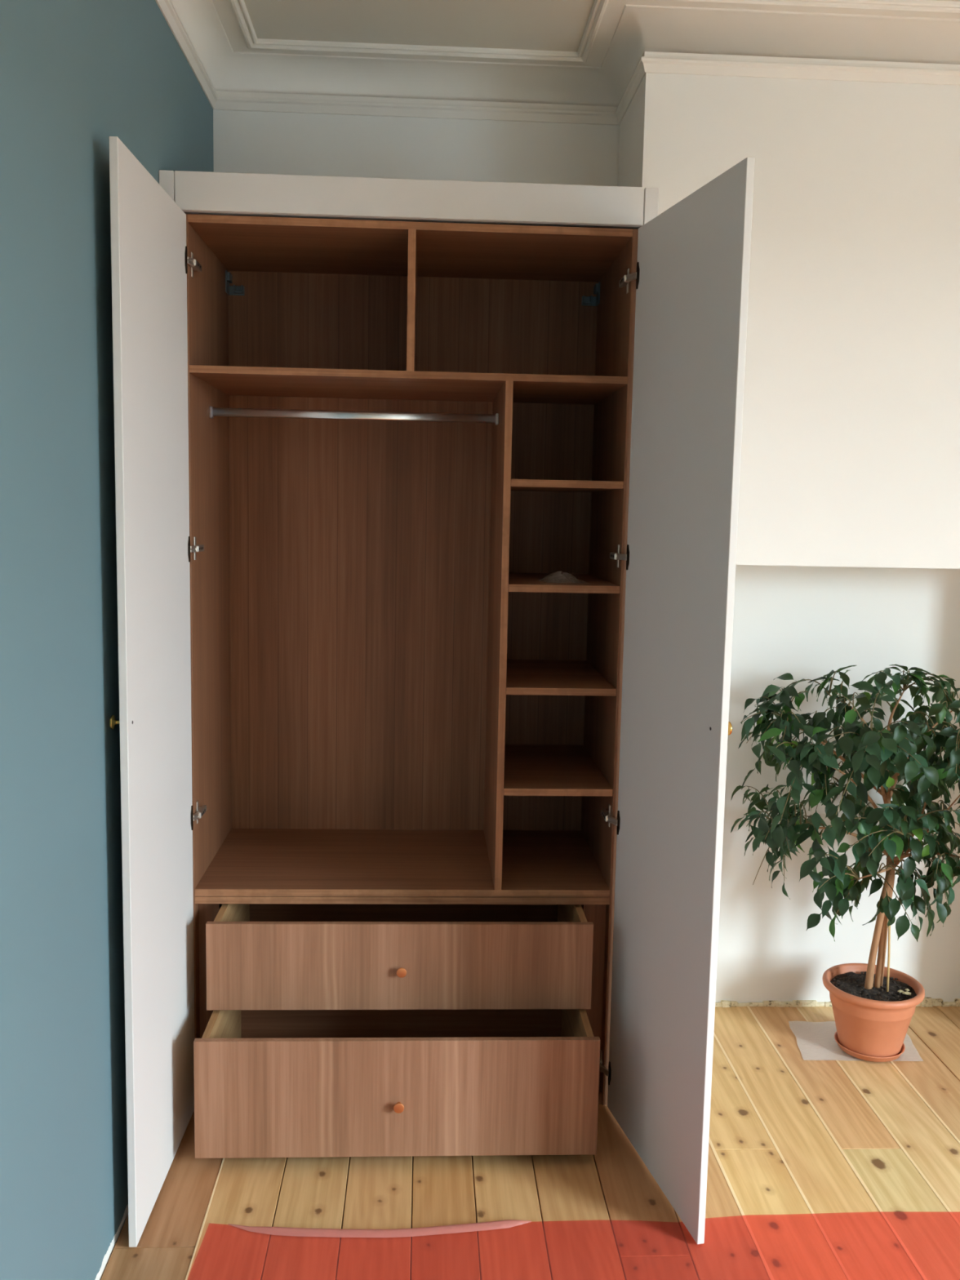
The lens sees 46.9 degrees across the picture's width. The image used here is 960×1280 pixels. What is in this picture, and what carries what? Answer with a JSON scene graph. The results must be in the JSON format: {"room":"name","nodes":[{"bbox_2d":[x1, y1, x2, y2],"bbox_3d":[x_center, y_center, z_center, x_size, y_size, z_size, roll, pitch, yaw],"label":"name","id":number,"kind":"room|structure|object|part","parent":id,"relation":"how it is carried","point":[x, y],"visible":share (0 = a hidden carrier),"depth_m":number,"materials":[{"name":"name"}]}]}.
{"room":"bedroom","nodes":[
{"label":"bedroom","id":0,"kind":"room"},
{"bbox_2d":[0,0,213,1279],"bbox_3d":[-0.744,-0.032,0.958,0.120,2.980,5.097,1,7,-3],"label":"wall","id":1,"kind":"structure","parent":0,"point":[75,75],"depth_m":1.95,"materials":[{"name":"blue paint"}]},
{"bbox_2d":[213,109,619,186],"bbox_3d":[-0.209,-0.313,3.460,1.194,2.980,0.120,1,7,-3],"label":"wall","id":2,"kind":"structure","parent":0,"point":[257,142],"depth_m":3.27,"materials":[{"name":"white paint"}]},
{"bbox_2d":[100,1005,959,1279],"bbox_3d":[1.535,1.497,1.190,4.698,0.081,5.177,1,7,-3],"label":"floor","id":3,"kind":"structure","parent":0,"point":[818,1170],"depth_m":2.53,"materials":[{"name":"brown wood"}]},
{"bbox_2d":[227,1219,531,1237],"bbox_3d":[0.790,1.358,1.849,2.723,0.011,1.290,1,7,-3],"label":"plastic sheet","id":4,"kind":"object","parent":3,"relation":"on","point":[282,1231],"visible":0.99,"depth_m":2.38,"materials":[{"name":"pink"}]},
{"bbox_2d":[108,136,755,1247],"bbox_3d":[-0.140,0.067,2.755,1.270,2.330,1.120,1,7,-3],"label":"wardrobe","id":5,"kind":"object","parent":3,"relation":"on","point":[422,831],"visible":1,"depth_m":2.78,"materials":[{"name":"brown wood"}]},
{"bbox_3d":[-0.728,0.165,2.224,0.026,0.029,0.029,1,7,-3],"label":"knob","id":6,"kind":"part","parent":5,"relation":"part of","materials":[{"name":"gold metal"}]},
{"bbox_3d":[-0.714,0.135,2.463,0.017,2.227,0.549,1,7,-2],"label":"door","id":7,"kind":"part","parent":5,"relation":"part of","materials":[{"name":"white paint"}]},
{"bbox_3d":[-0.762,0.046,2.827,0.034,2.330,0.212,1,7,-3],"label":"post","id":8,"kind":"part","parent":5,"relation":"part of","materials":[{"name":"white paint"}]},
{"bbox_3d":[-0.734,0.073,3.013,0.018,2.236,0.548,1,7,-3],"label":"panel","id":9,"kind":"part","parent":5,"relation":"part of","materials":[{"name":"brown wood"}]},
{"bbox_2d":[208,405,213,418],"bbox_3d":[-0.707,-0.599,2.913,0.008,0.030,0.024,1,7,-3],"label":"socket","id":10,"kind":"object","parent":5,"relation":"attached to","point":[211,408],"depth_m":2.90,"materials":[{"name":"silver metal"}]},
{"bbox_3d":[-0.656,1.039,2.831,0.017,0.272,0.476,1,7,-3],"label":"drawer","id":11,"kind":"part","parent":5,"relation":"part of","materials":[{"name":"brown wood"}]},
{"bbox_3d":[-0.659,0.765,2.954,0.017,0.204,0.478,1,7,-3],"label":"drawer","id":12,"kind":"part","parent":5,"relation":"part of","materials":[{"name":"brown wood"}]},
{"bbox_3d":[-0.330,-0.595,2.932,0.758,0.022,0.015,1,7,-3],"label":"hanging rail","id":13,"kind":"part","parent":5,"relation":"part of","materials":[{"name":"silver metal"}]},
{"bbox_3d":[-0.193,1.078,2.610,0.948,0.288,0.018,1,7,-3],"label":"drawer","id":14,"kind":"part","parent":5,"relation":"part of","materials":[{"name":"brown wood"}]},
{"bbox_3d":[-0.190,1.093,2.593,0.024,0.024,0.019,1,7,-3],"label":"knob","id":15,"kind":"part","parent":5,"relation":"part of","materials":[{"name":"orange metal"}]},
{"bbox_3d":[-0.195,0.804,2.732,0.948,0.220,0.018,1,7,-3],"label":"drawer","id":16,"kind":"part","parent":5,"relation":"part of","materials":[{"name":"brown wood"}]},
{"bbox_3d":[-0.215,1.018,3.083,0.890,0.256,0.015,1,7,-3],"label":"drawer","id":17,"kind":"part","parent":5,"relation":"part of","materials":[{"name":"brown wood"}]},
{"bbox_3d":[-0.192,0.813,2.714,0.024,0.024,0.019,1,7,-3],"label":"knob","id":18,"kind":"part","parent":5,"relation":"part of","materials":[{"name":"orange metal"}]},
{"bbox_2d":[194,828,609,897],"bbox_3d":[-0.207,0.616,3.097,1.059,0.018,0.536,1,7,-3],"label":"shelf","id":19,"kind":"object","parent":5,"relation":"attached to","point":[245,862],"depth_m":3.03,"materials":[{"name":"brown wood"}]},
{"bbox_2d":[195,896,609,904],"bbox_3d":[-0.207,0.636,3.099,1.059,0.019,0.536,1,7,-3],"label":"shelf","id":20,"kind":"object","parent":5,"relation":"attached to","point":[198,900],"depth_m":2.83,"materials":[{"name":"brown wood"}]},
{"bbox_3d":[-0.217,0.744,3.207,0.890,0.188,0.015,1,7,-3],"label":"drawer","id":21,"kind":"part","parent":5,"relation":"part of","materials":[{"name":"brown wood"}]},
{"bbox_2d":[189,364,627,404],"bbox_3d":[-0.181,-0.674,2.947,1.059,0.017,0.536,1,7,-3],"label":"shelf","id":22,"kind":"object","parent":5,"relation":"attached to","point":[231,384],"depth_m":2.86,"materials":[{"name":"brown wood"}]},
{"bbox_3d":[-0.174,-1.020,2.906,1.059,0.018,0.536,1,7,-3],"label":"panel","id":23,"kind":"part","parent":5,"relation":"part of","materials":[{"name":"brown wood"}]},
{"bbox_3d":[-0.210,0.043,3.306,1.059,2.188,0.012,1,7,-3],"label":"panel","id":24,"kind":"part","parent":5,"relation":"part of","materials":[{"name":"brown wood"}]},
{"bbox_2d":[494,413,498,425],"bbox_3d":[0.045,-0.588,2.951,0.008,0.030,0.024,1,7,-3],"label":"socket","id":25,"kind":"object","parent":5,"relation":"attached to","point":[496,416],"depth_m":2.94,"materials":[{"name":"silver metal"}]},
{"bbox_2d":[503,744,613,795],"bbox_3d":[0.187,0.357,3.087,0.278,0.018,0.535,1,7,-3],"label":"shelf","id":26,"kind":"object","parent":5,"relation":"attached to","point":[530,770],"depth_m":3.00,"materials":[{"name":"brown wood"}]},
{"bbox_2d":[506,659,616,696],"bbox_3d":[0.192,0.100,3.057,0.278,0.018,0.535,1,7,-3],"label":"shelf","id":27,"kind":"object","parent":5,"relation":"attached to","point":[523,677],"depth_m":2.95,"materials":[{"name":"brown wood"}]},
{"bbox_2d":[537,571,590,583],"bbox_3d":[0.218,-0.168,2.913,0.126,0.027,0.168,1,7,-3],"label":"wrapping","id":28,"kind":"object","parent":5,"relation":"on","point":[562,577],"visible":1,"depth_m":2.87,"materials":[{"name":"beige"}]},
{"bbox_2d":[508,572,619,593],"bbox_3d":[0.197,-0.159,3.027,0.278,0.018,0.535,1,7,-3],"label":"shelf","id":29,"kind":"object","parent":5,"relation":"attached to","point":[600,582],"depth_m":2.79,"materials":[{"name":"brown wood"}]},
{"bbox_2d":[511,479,623,492],"bbox_3d":[0.203,-0.416,2.997,0.278,0.018,0.535,1,7,-3],"label":"shelf","id":30,"kind":"object","parent":5,"relation":"attached to","point":[517,485],"depth_m":2.74,"materials":[{"name":"brown wood"}]},
{"bbox_3d":[0.247,0.778,3.000,0.017,0.204,0.478,1,7,-3],"label":"drawer","id":31,"kind":"part","parent":5,"relation":"part of","materials":[{"name":"brown wood"}]},
{"bbox_3d":[0.249,1.052,2.877,0.017,0.272,0.476,1,7,-3],"label":"drawer","id":32,"kind":"part","parent":5,"relation":"part of","materials":[{"name":"brown wood"}]},
{"bbox_3d":[0.341,0.088,3.068,0.018,2.236,0.548,1,7,-3],"label":"panel","id":33,"kind":"part","parent":5,"relation":"part of","materials":[{"name":"brown wood"}]},
{"bbox_3d":[0.381,0.057,2.935,0.033,2.330,0.312,1,7,-3],"label":"post","id":34,"kind":"part","parent":5,"relation":"part of","materials":[{"name":"white paint"}]},
{"bbox_3d":[0.429,0.153,2.508,0.017,2.227,0.562,0,7,-13],"label":"door","id":35,"kind":"part","parent":5,"relation":"part of","materials":[{"name":"white paint"}]},
{"bbox_3d":[0.503,0.183,2.288,0.025,0.029,0.029,0,7,-13],"label":"knob","id":36,"kind":"part","parent":5,"relation":"part of","materials":[{"name":"gold metal"}]},
{"bbox_2d":[788,1020,923,1061],"bbox_3d":[1.118,1.198,3.313,0.383,0.003,0.253,1,7,-3],"label":"protector","id":37,"kind":"object","parent":3,"relation":"on","point":[815,1041],"visible":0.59,"depth_m":3.29,"materials":[{"name":"white"}]},
{"bbox_2d":[730,663,959,1057],"bbox_3d":[1.129,0.636,3.146,0.828,1.138,0.632,0,7,-9],"label":"potted plant","id":38,"kind":"object","parent":37,"relation":"on","point":[873,1006],"visible":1,"depth_m":3.05,"materials":[{"name":"plant"}]},
{"bbox_2d":[834,1031,905,1062],"bbox_3d":[1.145,1.191,3.256,0.197,0.022,0.197,1,7,-3],"label":"saucer","id":39,"kind":"object","parent":37,"relation":"on","point":[864,1057],"visible":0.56,"depth_m":3.18,"materials":[{"name":"ceramic"}]},
{"bbox_2d":[822,963,924,1057],"bbox_3d":[1.147,1.097,3.245,0.283,0.200,0.283,1,7,-3],"label":"pot","id":40,"kind":"object","parent":39,"relation":"on","point":[873,1017],"depth_m":3.18,"materials":[{"name":"ceramic"}]},
{"bbox_2d":[244,0,959,51],"bbox_3d":[1.633,-1.420,0.862,4.818,0.110,5.197,1,7,-3],"label":"ceiling","id":41,"kind":"structure","parent":0,"point":[560,25],"depth_m":2.94,"materials":[{"name":"paint"}]},
{"bbox_2d":[617,72,959,1003],"bbox_3d":[2.098,-0.253,3.339,3.404,2.980,0.434,1,7,-3],"label":"wall","id":42,"kind":"structure","parent":0,"point":[848,544],"depth_m":3.03,"materials":[{"name":"white paint"}]},
{"bbox_2d":[155,0,959,124],"bbox_3d":[1.591,-1.295,0.865,4.498,0.142,4.977,1,7,-3],"label":"trim","id":43,"kind":"structure","parent":42,"relation":"attached to","point":[915,42],"depth_m":3.00,"materials":[{"name":"paint"}]},
{"bbox_2d":[715,996,959,1007],"bbox_3d":[1.074,1.161,3.547,1.035,0.034,0.023,1,7,-3],"label":"trim","id":44,"kind":"structure","parent":42,"relation":"attached to","point":[927,1002],"depth_m":3.54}
]}

